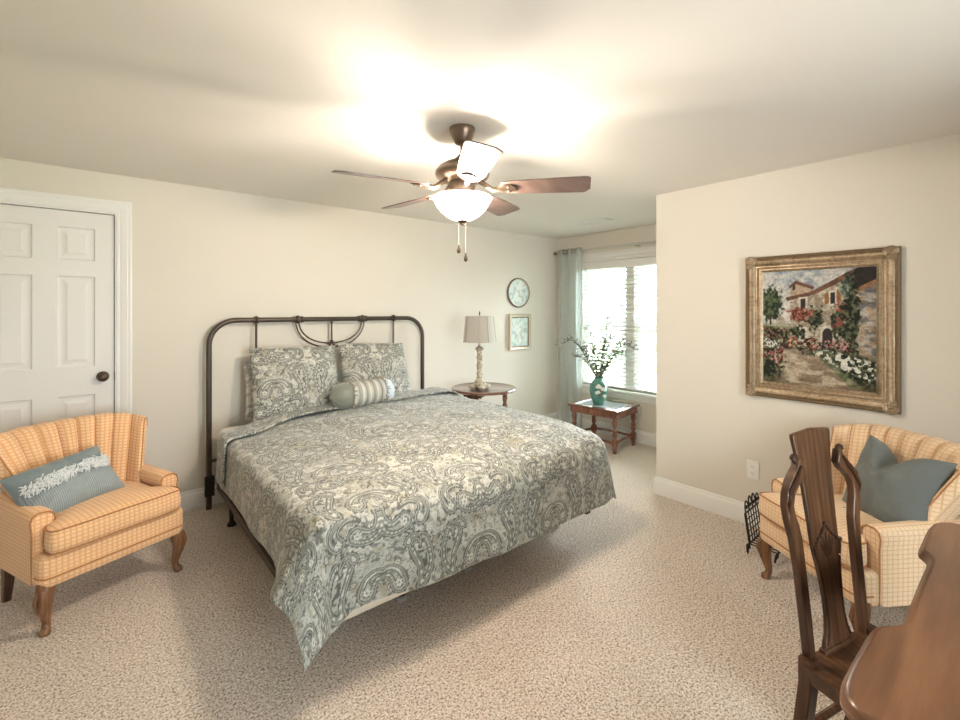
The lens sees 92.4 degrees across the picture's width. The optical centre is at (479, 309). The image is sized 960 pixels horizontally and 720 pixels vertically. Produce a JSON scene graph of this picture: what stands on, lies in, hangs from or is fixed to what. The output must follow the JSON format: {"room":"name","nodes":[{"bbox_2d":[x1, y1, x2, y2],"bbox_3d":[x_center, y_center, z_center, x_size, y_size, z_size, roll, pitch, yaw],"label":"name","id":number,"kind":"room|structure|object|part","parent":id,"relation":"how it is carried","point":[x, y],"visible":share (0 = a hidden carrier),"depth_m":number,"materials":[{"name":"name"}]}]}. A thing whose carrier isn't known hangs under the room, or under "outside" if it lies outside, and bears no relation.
{"room":"bedroom","nodes":[
{"label":"bedroom","id":0,"kind":"room"},
{"bbox_2d":[0,158,556,491],"bbox_3d":[-1.359,0.268,3.936,6.200,2.298,0.140,0,0,-40],"label":"wall","id":1,"kind":"structure","parent":0,"point":[202,258],"depth_m":3.66,"materials":[{"name":"paint"}]},
{"bbox_2d":[0,204,114,491],"bbox_3d":[-2.633,0.396,2.788,0.667,2.019,0.102,0,0,-40],"label":"door","id":2,"kind":"structure","parent":1,"relation":"in","point":[57,266],"depth_m":2.83,"materials":[{"name":"white paint"}]},
{"bbox_3d":[-2.414,0.432,2.945,0.066,0.066,0.067,0,0,-40],"label":"knob","id":3,"kind":"part","parent":2,"relation":"part of","materials":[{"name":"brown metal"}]},
{"bbox_2d":[0,187,131,412],"bbox_3d":[-2.675,0.355,2.834,0.842,2.123,0.162,0,0,-40],"label":"trim","id":4,"kind":"structure","parent":1,"relation":"attached to","point":[121,211],"depth_m":3.01,"materials":[{"name":"white paint"}]},
{"bbox_2d":[180,412,556,510],"bbox_3d":[-0.664,1.351,4.408,4.248,0.132,0.017,0,0,-40],"label":"baseboard","id":5,"kind":"structure","parent":1,"relation":"attached to","point":[192,499],"depth_m":3.28,"materials":[{"name":"white paint"}]},
{"bbox_2d":[507,278,529,307],"bbox_3d":[0.449,-0.194,5.325,0.356,0.344,0.022,0,0,-40],"label":"picture","id":6,"kind":"object","parent":1,"relation":"attached to","point":[518,292],"visible":1,"depth_m":5.33,"materials":[{"name":"silver metal"}]},
{"bbox_2d":[508,314,530,350],"bbox_3d":[0.462,0.259,5.324,0.340,0.412,0.040,0,0,-40],"label":"picture","id":7,"kind":"object","parent":1,"relation":"attached to","point":[519,325],"visible":1,"depth_m":5.32,"materials":[{"name":"white paper"}]},
{"bbox_2d":[512,318,527,345],"bbox_3d":[0.462,0.259,5.325,0.252,0.324,0.001,0,0,-40],"label":"print","id":8,"kind":"object","parent":7,"relation":"attached to","point":[519,325],"depth_m":5.32},
{"bbox_2d":[0,431,909,719],"bbox_3d":[0.543,1.477,1.635,6.200,0.120,6.110,0,0,-40],"label":"floor","id":9,"kind":"structure","parent":0,"point":[645,604],"depth_m":2.00,"materials":[{"name":"beige carpet"}]},
{"bbox_2d":[0,412,186,637],"bbox_3d":[-2.006,1.007,2.372,0.655,0.824,0.696,0,0,27],"label":"armchair","id":10,"kind":"object","parent":9,"relation":"on","point":[40,547],"visible":0.93,"depth_m":2.25,"materials":[{"name":"orange fabric"}]},
{"bbox_3d":[-2.290,1.304,2.231,0.067,0.225,0.044,0,0,27],"label":"leg","id":11,"kind":"part","parent":10,"relation":"part of","materials":[{"name":"brown wood"}]},
{"bbox_3d":[-2.122,1.046,2.134,0.415,0.328,0.090,0,0,27],"label":"arm","id":12,"kind":"part","parent":10,"relation":"part of","materials":[{"name":"orange fabric"}]},
{"bbox_3d":[-1.894,1.302,2.002,0.066,0.233,0.086,0,0,-28],"label":"leg","id":13,"kind":"part","parent":10,"relation":"part of","materials":[{"name":"brown wood"}]},
{"bbox_2d":[0,445,124,513],"bbox_3d":[-2.038,0.862,2.271,0.231,0.266,0.434,0,0,17],"label":"lumbar pillow","id":14,"kind":"object","parent":10,"relation":"on","point":[59,485],"visible":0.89,"depth_m":2.20,"materials":[{"name":"fabric"}]},
{"bbox_3d":[-2.137,0.896,2.439,0.362,0.602,0.692,0,0,27],"label":"backrest","id":15,"kind":"part","parent":10,"relation":"part of","materials":[{"name":"orange fabric"}]},
{"bbox_3d":[-1.962,1.142,2.349,0.505,0.140,0.606,0,0,27],"label":"seat","id":16,"kind":"part","parent":10,"relation":"part of","materials":[{"name":"orange fabric"}]},
{"bbox_2d":[44,481,180,553],"bbox_3d":[-1.930,1.002,2.334,0.485,0.131,0.556,0,0,27],"label":"seat cushion","id":17,"kind":"object","parent":10,"relation":"on","point":[107,515],"depth_m":2.21,"materials":[{"name":"orange fabric"}]},
{"bbox_3d":[-1.881,1.046,2.606,0.415,0.328,0.090,0,0,27],"label":"arm","id":18,"kind":"part","parent":10,"relation":"part of","materials":[{"name":"orange fabric"}]},
{"bbox_3d":[-1.641,1.302,2.498,0.086,0.233,0.066,0,0,-8],"label":"leg","id":19,"kind":"part","parent":10,"relation":"part of","materials":[{"name":"brown wood"}]},
{"bbox_2d":[204,315,589,620],"bbox_3d":[-0.605,0.732,3.069,1.843,1.371,2.053,0,0,-40],"label":"bed","id":20,"kind":"object","parent":9,"relation":"on","point":[209,480],"visible":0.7,"depth_m":3.25,"materials":[{"name":"brown metal"}]},
{"bbox_3d":[-1.909,1.247,3.247,0.060,0.140,0.028,0,0,-40],"label":"mounting plate","id":21,"kind":"part","parent":20,"relation":"part of","materials":[{"name":"black metal"}]},
{"bbox_3d":[-0.572,0.941,3.046,1.720,0.198,1.975,0,0,-40],"label":"mattress","id":22,"kind":"part","parent":20,"relation":"part of","materials":[{"name":"beige fabric"}]},
{"bbox_3d":[-1.628,1.345,3.014,0.056,0.145,0.055,0,0,-40],"label":"leg","id":23,"kind":"part","parent":20,"relation":"part of","materials":[{"name":"black metal"}]},
{"bbox_3d":[-1.237,1.250,2.529,0.040,0.043,1.925,0,0,-40],"label":"rail","id":24,"kind":"part","parent":20,"relation":"part of","materials":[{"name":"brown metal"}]},
{"bbox_2d":[243,362,252,420],"bbox_3d":[-1.477,0.602,3.545,0.632,0.422,0.188,0,0,-40],"label":"pillow","id":25,"kind":"object","parent":20,"relation":"on","point":[247,366],"visible":0.06,"depth_m":3.35,"materials":[{"name":"fabric"}]},
{"bbox_3d":[-1.238,0.739,3.835,1.820,1.356,0.036,0,0,-40],"label":"headboard","id":26,"kind":"part","parent":20,"relation":"part of","materials":[{"name":"metal"}]},
{"bbox_2d":[338,343,409,391],"bbox_3d":[-0.877,0.537,3.887,0.634,0.532,0.301,0,0,-40],"label":"pillow","id":27,"kind":"object","parent":20,"relation":"on","point":[359,361],"visible":0.62,"depth_m":3.82,"materials":[{"name":"fabric"}]},
{"bbox_2d":[215,387,616,670],"bbox_3d":[-0.515,0.984,2.939,1.989,0.591,1.934,0,0,-40],"label":"comforter","id":28,"kind":"object","parent":20,"relation":"on","point":[351,509],"visible":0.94,"depth_m":2.24,"materials":[{"name":"fabric"}]},
{"bbox_2d":[249,345,337,421],"bbox_3d":[-1.376,0.537,3.461,0.650,0.516,0.275,0,0,-40],"label":"pillow","id":29,"kind":"object","parent":28,"relation":"on","point":[287,379],"visible":0.93,"depth_m":3.36,"materials":[{"name":"fabric"}]},
{"bbox_2d":[329,376,394,408],"bbox_3d":[-0.896,0.642,3.527,0.545,0.241,0.241,0,0,-44],"label":"bolster pillow","id":30,"kind":"object","parent":28,"relation":"on","point":[348,394],"visible":0.9,"depth_m":3.44,"materials":[{"name":"fabric"}]},
{"bbox_3d":[-0.982,0.642,3.446,0.050,0.240,0.241,0,0,-44],"label":"tassel trim","id":31,"kind":"part","parent":30,"relation":"part of","materials":[{"name":"beige fabric"}]},
{"bbox_3d":[-0.785,0.642,3.632,0.051,0.241,0.241,0,0,-44],"label":"tassel trim","id":32,"kind":"part","parent":30,"relation":"part of","materials":[{"name":"white fabric"}]},
{"bbox_2d":[451,382,516,406],"bbox_3d":[0.035,1.067,4.251,0.606,0.700,0.606,0,0,-40],"label":"round table","id":33,"kind":"object","parent":9,"relation":"on","point":[502,389],"visible":0.4,"depth_m":4.15,"materials":[{"name":"brown wood"}]},
{"bbox_2d":[463,311,495,389],"bbox_3d":[-0.004,0.366,4.204,0.280,0.710,0.280,0,0,30],"label":"table lamp","id":34,"kind":"object","parent":33,"relation":"on","point":[479,329],"visible":1,"depth_m":4.11,"materials":[{"name":"fabric"}]},
{"bbox_3d":[-0.004,0.179,4.204,0.280,0.235,0.280,0,0,30],"label":"lamp shade","id":35,"kind":"part","parent":34,"relation":"part of","materials":[{"name":"fabric"}]},
{"bbox_3d":[0.230,1.081,4.250,0.053,0.672,0.053,0,0,-6],"label":"leg","id":36,"kind":"part","parent":33,"relation":"part of","materials":[{"name":"brown wood"}]},
{"bbox_2d":[568,398,639,453],"bbox_3d":[1.297,1.202,4.823,0.564,0.430,0.490,0,0,45],"label":"side table","id":37,"kind":"object","parent":9,"relation":"on","point":[612,409],"visible":0.93,"depth_m":4.74,"materials":[{"name":"brown wood"}]},
{"bbox_3d":[0.995,1.220,4.848,0.051,0.395,0.052,0,0,45],"label":"leg","id":38,"kind":"part","parent":37,"relation":"part of","materials":[{"name":"brown wood"}]},
{"bbox_3d":[1.269,1.220,5.125,0.051,0.395,0.052,0,0,45],"label":"leg","id":39,"kind":"part","parent":37,"relation":"part of","materials":[{"name":"brown wood"}]},
{"bbox_2d":[589,376,607,404],"bbox_3d":[1.244,0.850,4.816,0.193,0.283,0.198,0,0,-40],"label":"vase","id":40,"kind":"object","parent":37,"relation":"on","point":[598,388],"visible":0.99,"depth_m":4.76,"materials":[{"name":"green ceramic"}]},
{"bbox_2d":[555,336,596,377],"bbox_3d":[1.018,0.583,4.768,0.504,0.618,0.114,0,0,-5],"label":"branch","id":41,"kind":"object","parent":40,"relation":"in","point":[559,344],"visible":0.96,"depth_m":4.76,"materials":[{"name":"green plant"}]},
{"bbox_2d":[568,333,599,373],"bbox_3d":[1.081,0.567,4.805,0.335,0.651,0.122,0,0,2],"label":"branch","id":42,"kind":"object","parent":40,"relation":"in","point":[568,333],"visible":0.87,"depth_m":4.80,"materials":[{"name":"green plant"}]},
{"bbox_2d":[569,351,600,376],"bbox_3d":[1.109,0.665,4.829,0.323,0.454,0.136,0,0,3],"label":"branch","id":43,"kind":"object","parent":40,"relation":"in","point":[574,355],"visible":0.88,"depth_m":4.83,"materials":[{"name":"green plant"}]},
{"bbox_2d":[578,344,601,376],"bbox_3d":[1.145,0.623,4.835,0.264,0.537,0.130,0,0,20],"label":"branch","id":44,"kind":"object","parent":40,"relation":"in","point":[586,351],"visible":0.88,"depth_m":4.82,"materials":[{"name":"green plant"}]},
{"bbox_2d":[588,332,599,377],"bbox_3d":[1.181,0.561,4.763,0.182,0.663,0.106,0,0,-40],"label":"branch","id":45,"kind":"object","parent":40,"relation":"in","point":[593,346],"visible":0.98,"depth_m":4.77,"materials":[{"name":"green plant"}]},
{"bbox_2d":[590,345,601,373],"bbox_3d":[1.229,0.621,4.868,0.122,0.542,0.129,0,0,13],"label":"branch","id":46,"kind":"object","parent":40,"relation":"in","point":[590,345],"visible":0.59,"depth_m":4.86,"materials":[{"name":"green plant"}]},
{"bbox_2d":[597,334,607,377],"bbox_3d":[1.270,0.575,4.763,0.108,0.634,0.172,0,0,5],"label":"branch","id":47,"kind":"object","parent":40,"relation":"in","point":[603,344],"visible":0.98,"depth_m":4.76,"materials":[{"name":"green plant"}]},
{"bbox_3d":[1.268,0.577,4.759,0.099,0.631,0.163,0,0,5],"label":"stem","id":48,"kind":"part","parent":47,"relation":"part of","materials":[{"name":"green plant"}]},
{"bbox_2d":[600,316,613,376],"bbox_3d":[1.324,0.482,4.821,0.146,0.821,0.137,0,0,-40],"label":"branch","id":49,"kind":"object","parent":40,"relation":"in","point":[607,318],"visible":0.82,"depth_m":4.82,"materials":[{"name":"green plant"}]},
{"bbox_2d":[598,333,615,370],"bbox_3d":[1.336,0.571,4.847,0.199,0.642,0.121,0,0,-3],"label":"branch","id":50,"kind":"object","parent":40,"relation":"in","point":[602,367],"visible":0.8,"depth_m":4.84,"materials":[{"name":"green plant"}]},
{"bbox_2d":[599,348,623,377],"bbox_3d":[1.341,0.641,4.764,0.110,0.502,0.274,0,0,-40],"label":"branch","id":51,"kind":"object","parent":40,"relation":"in","point":[617,351],"visible":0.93,"depth_m":4.74,"materials":[{"name":"green plant"}]},
{"bbox_2d":[598,337,625,373],"bbox_3d":[1.387,0.589,4.830,0.318,0.606,0.110,0,0,1],"label":"branch","id":52,"kind":"object","parent":40,"relation":"in","point":[618,343],"visible":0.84,"depth_m":4.83,"materials":[{"name":"green plant"}]},
{"bbox_3d":[1.387,0.593,4.828,0.302,0.599,0.101,0,0,-2],"label":"stem","id":53,"kind":"part","parent":52,"relation":"part of","materials":[{"name":"green plant"}]},
{"bbox_2d":[601,349,626,374],"bbox_3d":[1.402,0.655,4.831,0.326,0.475,0.089,0,0,-9],"label":"branch","id":54,"kind":"object","parent":40,"relation":"in","point":[622,352],"visible":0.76,"depth_m":4.83,"materials":[{"name":"green plant"}]},
{"bbox_2d":[597,341,639,372],"bbox_3d":[1.441,0.610,4.805,0.434,0.565,0.120,0,0,18],"label":"branch","id":55,"kind":"object","parent":40,"relation":"in","point":[623,344],"visible":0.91,"depth_m":4.78,"materials":[{"name":"green plant"}]},
{"bbox_3d":[1.297,0.998,4.823,0.564,0.022,0.490,0,0,45],"label":"frame","id":56,"kind":"part","parent":37,"relation":"part of","materials":[{"name":"brown wood"}]},
{"bbox_3d":[1.297,0.996,4.823,0.464,0.007,0.390,0,0,45],"label":"glass","id":57,"kind":"part","parent":37,"relation":"part of","materials":[{"name":"clear glass"}]},
{"bbox_3d":[1.324,1.220,4.521,0.051,0.395,0.052,0,0,45],"label":"leg","id":58,"kind":"part","parent":37,"relation":"part of","materials":[{"name":"brown wood"}]},
{"bbox_3d":[1.599,1.220,4.799,0.051,0.395,0.052,0,0,45],"label":"leg","id":59,"kind":"part","parent":37,"relation":"part of","materials":[{"name":"brown wood"}]},
{"bbox_2d":[744,492,780,562],"bbox_3d":[1.722,1.250,2.720,0.363,0.317,0.226,0,0,-42],"label":"magazine rack","id":60,"kind":"object","parent":9,"relation":"on","point":[755,499],"visible":0.39,"depth_m":2.74,"materials":[{"name":"black metal"}]},
{"bbox_3d":[1.663,1.260,2.787,0.276,0.273,0.048,0,0,-42],"label":"panel","id":61,"kind":"part","parent":60,"relation":"part of","materials":[{"name":"black metal"}]},
{"bbox_2d":[780,427,876,719],"bbox_3d":[1.097,0.887,1.168,0.410,1.060,0.507,0,0,-26],"label":"dining chair","id":62,"kind":"object","parent":9,"relation":"on","point":[824,670],"visible":0.68,"depth_m":1.33,"materials":[{"name":"brown wood"}]},
{"bbox_3d":[0.895,0.701,1.284,0.103,0.551,0.076,0,0,-26],"label":"post","id":63,"kind":"part","parent":62,"relation":"part of","materials":[{"name":"brown wood"}]},
{"bbox_3d":[0.875,1.182,1.283,0.045,0.470,0.108,0,0,-26],"label":"leg","id":64,"kind":"part","parent":62,"relation":"part of","materials":[{"name":"brown wood"}]},
{"bbox_3d":[1.113,0.982,1.134,0.410,0.040,0.432,0,0,-26],"label":"seat","id":65,"kind":"part","parent":62,"relation":"part of","materials":[{"name":"brown wood"}]},
{"bbox_3d":[1.025,0.967,1.318,0.152,0.031,0.020,0,0,-26],"label":"shoe rail","id":66,"kind":"part","parent":62,"relation":"part of","materials":[{"name":"brown wood"}]},
{"bbox_3d":[1.134,0.701,1.399,0.103,0.551,0.076,0,0,-26],"label":"post","id":67,"kind":"part","parent":62,"relation":"part of","materials":[{"name":"brown wood"}]},
{"bbox_3d":[1.147,1.182,1.413,0.045,0.470,0.108,0,0,-26],"label":"leg","id":68,"kind":"part","parent":62,"relation":"part of","materials":[{"name":"brown wood"}]},
{"bbox_2d":[756,423,959,630],"bbox_3d":[1.815,1.007,2.185,0.688,0.824,0.682,0,0,-6],"label":"armchair","id":69,"kind":"object","parent":9,"relation":"on","point":[894,570],"visible":0.59,"depth_m":1.94,"materials":[{"name":"beige fabric"}]},
{"bbox_3d":[1.508,1.302,2.429,0.089,0.233,0.067,0,0,28],"label":"leg","id":70,"kind":"part","parent":69,"relation":"part of","materials":[{"name":"brown wood"}]},
{"bbox_3d":[1.785,1.046,2.443,0.436,0.328,0.088,0,0,-6],"label":"arm","id":71,"kind":"part","parent":69,"relation":"part of","materials":[{"name":"beige fabric"}]},
{"bbox_2d":[759,492,882,566],"bbox_3d":[1.726,1.002,2.176,0.509,0.131,0.545,0,0,-6],"label":"seat cushion","id":72,"kind":"object","parent":69,"relation":"on","point":[769,502],"depth_m":2.10,"materials":[{"name":"beige fabric"}]},
{"bbox_3d":[1.763,1.142,2.180,0.530,0.140,0.594,0,0,-6],"label":"seat","id":73,"kind":"part","parent":69,"relation":"part of","materials":[{"name":"beige fabric"}]},
{"bbox_3d":[1.561,1.302,1.886,0.089,0.233,0.067,0,0,-39],"label":"leg","id":74,"kind":"part","parent":69,"relation":"part of","materials":[{"name":"brown wood"}]},
{"bbox_3d":[1.968,0.896,2.200,0.380,0.602,0.679,0,0,-6],"label":"backrest","id":75,"kind":"part","parent":69,"relation":"part of","materials":[{"name":"beige fabric"}]},
{"bbox_2d":[842,435,957,521],"bbox_3d":[1.890,0.817,2.107,0.242,0.387,0.387,0,0,-1],"label":"throw pillow","id":76,"kind":"object","parent":69,"relation":"on","point":[890,491],"visible":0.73,"depth_m":2.02,"materials":[{"name":"fabric"}]},
{"bbox_3d":[1.835,1.046,1.926,0.436,0.328,0.088,0,0,-6],"label":"arm","id":77,"kind":"part","parent":69,"relation":"part of","materials":[{"name":"beige fabric"}]},
{"bbox_2d":[840,522,959,719],"bbox_3d":[1.198,1.037,0.901,1.095,0.760,0.584,0,0,-40],"label":"writing desk","id":78,"kind":"object","parent":9,"relation":"on","point":[909,670],"visible":1,"depth_m":0.87,"materials":[{"name":"brown wood"}]},
{"bbox_2d":[0,0,959,238],"bbox_3d":[0.543,-0.941,1.635,6.200,0.120,6.110,0,0,-40],"label":"ceiling","id":79,"kind":"structure","parent":0,"point":[643,99],"depth_m":1.86,"materials":[{"name":"paint"}]},
{"bbox_2d":[331,123,590,261],"bbox_3d":[-0.116,-0.556,2.251,1.184,0.649,1.160,0,0,-40],"label":"ceiling fan","id":80,"kind":"object","parent":79,"relation":"hanging from","point":[461,174],"visible":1,"depth_m":2.18,"materials":[{"name":"brown wood"}]},
{"bbox_3d":[-0.436,-0.587,2.049,0.426,0.038,0.145,0,0,-27],"label":"blade","id":81,"kind":"part","parent":80,"relation":"part of","materials":[{"name":"brown wood"}]},
{"bbox_3d":[-0.374,-0.587,2.513,0.145,0.038,0.426,0,0,-45],"label":"blade","id":82,"kind":"part","parent":80,"relation":"part of","materials":[{"name":"brown wood"}]},
{"bbox_3d":[-0.069,-0.348,2.239,0.002,0.145,0.003,0,0,-40],"label":"pull chain","id":83,"kind":"part","parent":80,"relation":"part of","materials":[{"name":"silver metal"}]},
{"bbox_3d":[-0.014,-0.587,1.847,0.145,0.038,0.426,0,0,-9],"label":"blade","id":84,"kind":"part","parent":80,"relation":"part of","materials":[{"name":"brown wood"}]},
{"bbox_3d":[0.087,-0.587,2.598,0.145,0.038,0.426,0,0,27],"label":"blade","id":85,"kind":"part","parent":80,"relation":"part of","materials":[{"name":"brown wood"}]},
{"bbox_3d":[0.309,-0.587,2.186,0.426,0.038,0.145,0,0,9],"label":"blade","id":86,"kind":"part","parent":80,"relation":"part of","materials":[{"name":"brown wood"}]},
{"bbox_2d":[574,218,612,224],"bbox_3d":[1.133,-0.877,4.595,0.150,0.008,0.360,0,0,-40],"label":"ceiling vent","id":87,"kind":"object","parent":79,"relation":"in","point":[599,220],"visible":1,"depth_m":4.57,"materials":[{"name":"white metal"}]},
{"bbox_2d":[596,341,605,370],"bbox_3d":[1.269,0.610,4.835,0.129,0.564,0.094,0,0,-2],"label":"branch","id":88,"kind":"object","parent":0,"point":[604,341],"visible":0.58,"depth_m":4.83,"materials":[{"name":"green plant"}]},
{"bbox_2d":[557,224,655,433],"bbox_3d":[1.690,0.268,5.003,0.140,2.298,2.100,0,0,-40],"label":"wall","id":89,"kind":"structure","parent":0,"point":[647,422],"depth_m":5.57,"materials":[{"name":"paint"}]},
{"bbox_2d":[553,240,655,256],"bbox_3d":[1.572,-0.680,4.951,0.109,0.069,1.982,0,0,-40],"label":"curtain rod","id":90,"kind":"object","parent":89,"relation":"attached to","point":[653,241],"visible":0.56,"depth_m":5.06,"materials":[{"name":"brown metal"}]},
{"bbox_2d":[557,248,581,426],"bbox_3d":[1.067,0.335,5.520,0.082,2.125,0.386,0,0,-40],"label":"sheer curtain","id":91,"kind":"object","parent":90,"relation":"hanging from","point":[560,284],"visible":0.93,"depth_m":5.48,"materials":[{"name":"white fabric"}]},
{"bbox_2d":[557,412,655,446],"bbox_3d":[1.585,1.351,5.007,0.017,0.132,1.960,0,0,-40],"label":"baseboard","id":92,"kind":"structure","parent":89,"relation":"attached to","point":[646,438],"depth_m":5.14,"materials":[{"name":"white paint"}]},
{"bbox_2d":[572,246,655,404],"bbox_3d":[1.643,0.163,5.016,0.195,1.638,1.476,0,0,-40],"label":"window","id":93,"kind":"structure","parent":89,"relation":"in","point":[637,396],"depth_m":5.09,"materials":[{"name":"white paint"}]},
{"bbox_3d":[1.464,0.522,5.300,0.030,0.720,0.565,0,0,-40],"label":"sash","id":94,"kind":"part","parent":93,"relation":"part of","materials":[{"name":"glass"}]},
{"bbox_3d":[1.484,-0.180,5.316,0.030,0.745,0.565,0,0,-40],"label":"sash","id":95,"kind":"part","parent":93,"relation":"part of","materials":[{"name":"glass"}]},
{"bbox_3d":[1.643,0.932,5.016,0.195,0.100,1.476,0,0,-40],"label":"sill","id":96,"kind":"part","parent":93,"relation":"part of","materials":[{"name":"white paint"}]},
{"bbox_2d":[583,256,655,393],"bbox_3d":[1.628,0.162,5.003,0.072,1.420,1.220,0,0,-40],"label":"window blind","id":97,"kind":"object","parent":93,"relation":"attached to","point":[646,262],"visible":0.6,"depth_m":5.07,"materials":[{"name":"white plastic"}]},
{"bbox_3d":[1.322,0.176,5.386,0.056,1.372,0.002,0,0,-40],"label":"ladder cord","id":98,"kind":"part","parent":97,"relation":"part of","materials":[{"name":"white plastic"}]},
{"bbox_3d":[1.634,0.861,5.008,0.052,0.022,1.220,0,0,-40],"label":"rail","id":99,"kind":"part","parent":97,"relation":"part of","materials":[{"name":"white plastic"}]},
{"bbox_3d":[1.749,0.176,4.870,0.056,1.372,0.002,0,0,-40],"label":"ladder cord","id":100,"kind":"part","parent":97,"relation":"part of","materials":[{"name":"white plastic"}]},
{"bbox_3d":[1.888,0.522,4.787,0.030,0.720,0.565,0,0,-40],"label":"sash","id":101,"kind":"part","parent":93,"relation":"part of","materials":[{"name":"glass"}]},
{"bbox_3d":[1.907,-0.180,4.803,0.030,0.745,0.565,0,0,-40],"label":"sash","id":102,"kind":"part","parent":93,"relation":"part of","materials":[{"name":"glass"}]},
{"bbox_2d":[635,406,641,416],"bbox_3d":[1.684,1.082,4.894,0.009,0.120,0.074,0,0,-40],"label":"wall outlet","id":103,"kind":"object","parent":89,"relation":"attached to","point":[639,409],"visible":0.77,"depth_m":4.88,"materials":[{"name":"white plastic"}]},
{"bbox_2d":[656,133,959,515],"bbox_3d":[2.647,0.268,2.103,0.140,2.298,3.870,0,0,-40],"label":"wall","id":104,"kind":"structure","parent":0,"point":[907,196],"depth_m":2.94,"materials":[{"name":"paint"}]},
{"bbox_2d":[655,476,759,527],"bbox_3d":[2.586,1.351,2.053,0.017,0.132,3.870,0,0,-40],"label":"baseboard","id":105,"kind":"structure","parent":104,"relation":"attached to","point":[724,506],"depth_m":3.26,"materials":[{"name":"white paint"}]},
{"bbox_2d":[747,459,758,479],"bbox_3d":[1.792,1.053,3.021,0.009,0.120,0.074,0,0,-40],"label":"wall outlet","id":106,"kind":"object","parent":104,"relation":"attached to","point":[752,466],"visible":1,"depth_m":3.02,"materials":[{"name":"white plastic"}]},
{"bbox_2d":[745,245,901,414],"bbox_3d":[1.998,0.111,2.745,0.043,0.910,0.764,0,0,-40],"label":"framed painting","id":107,"kind":"object","parent":104,"relation":"attached to","point":[824,328],"visible":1,"depth_m":2.70,"materials":[{"name":"wood"}]},
{"bbox_3d":[1.887,0.268,3.894,0.970,2.298,0.140,0,0,-40],"label":"wall","id":108,"kind":"structure","parent":0,"visible":0},
{"bbox_2d":[653,476,655,492],"bbox_3d":[1.776,1.351,3.905,1.127,0.132,0.017,0,0,-40],"label":"baseboard","id":109,"kind":"structure","parent":108,"relation":"attached to","point":[655,476],"depth_m":3.54,"materials":[{"name":"white paint"}]},
{"label":"outside","id":110,"kind":"structure","parent":0,"visible":0},
{"bbox_2d":[590,339,651,386],"bbox_3d":[23.622,4.667,22.764,54.580,0.100,85.000,0,0,-40],"label":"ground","id":111,"kind":"structure","parent":110,"point":[598,339],"depth_m":33.71,"materials":[{"name":"white"}]},
{"bbox_2d":[590,270,625,377],"bbox_3d":[4.187,1.032,19.297,4.550,7.186,4.597,0,0,-40],"label":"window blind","id":112,"kind":"object","parent":111,"relation":"on","point":[602,270],"visible":0.06,"depth_m":18.60,"materials":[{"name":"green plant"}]}
]}

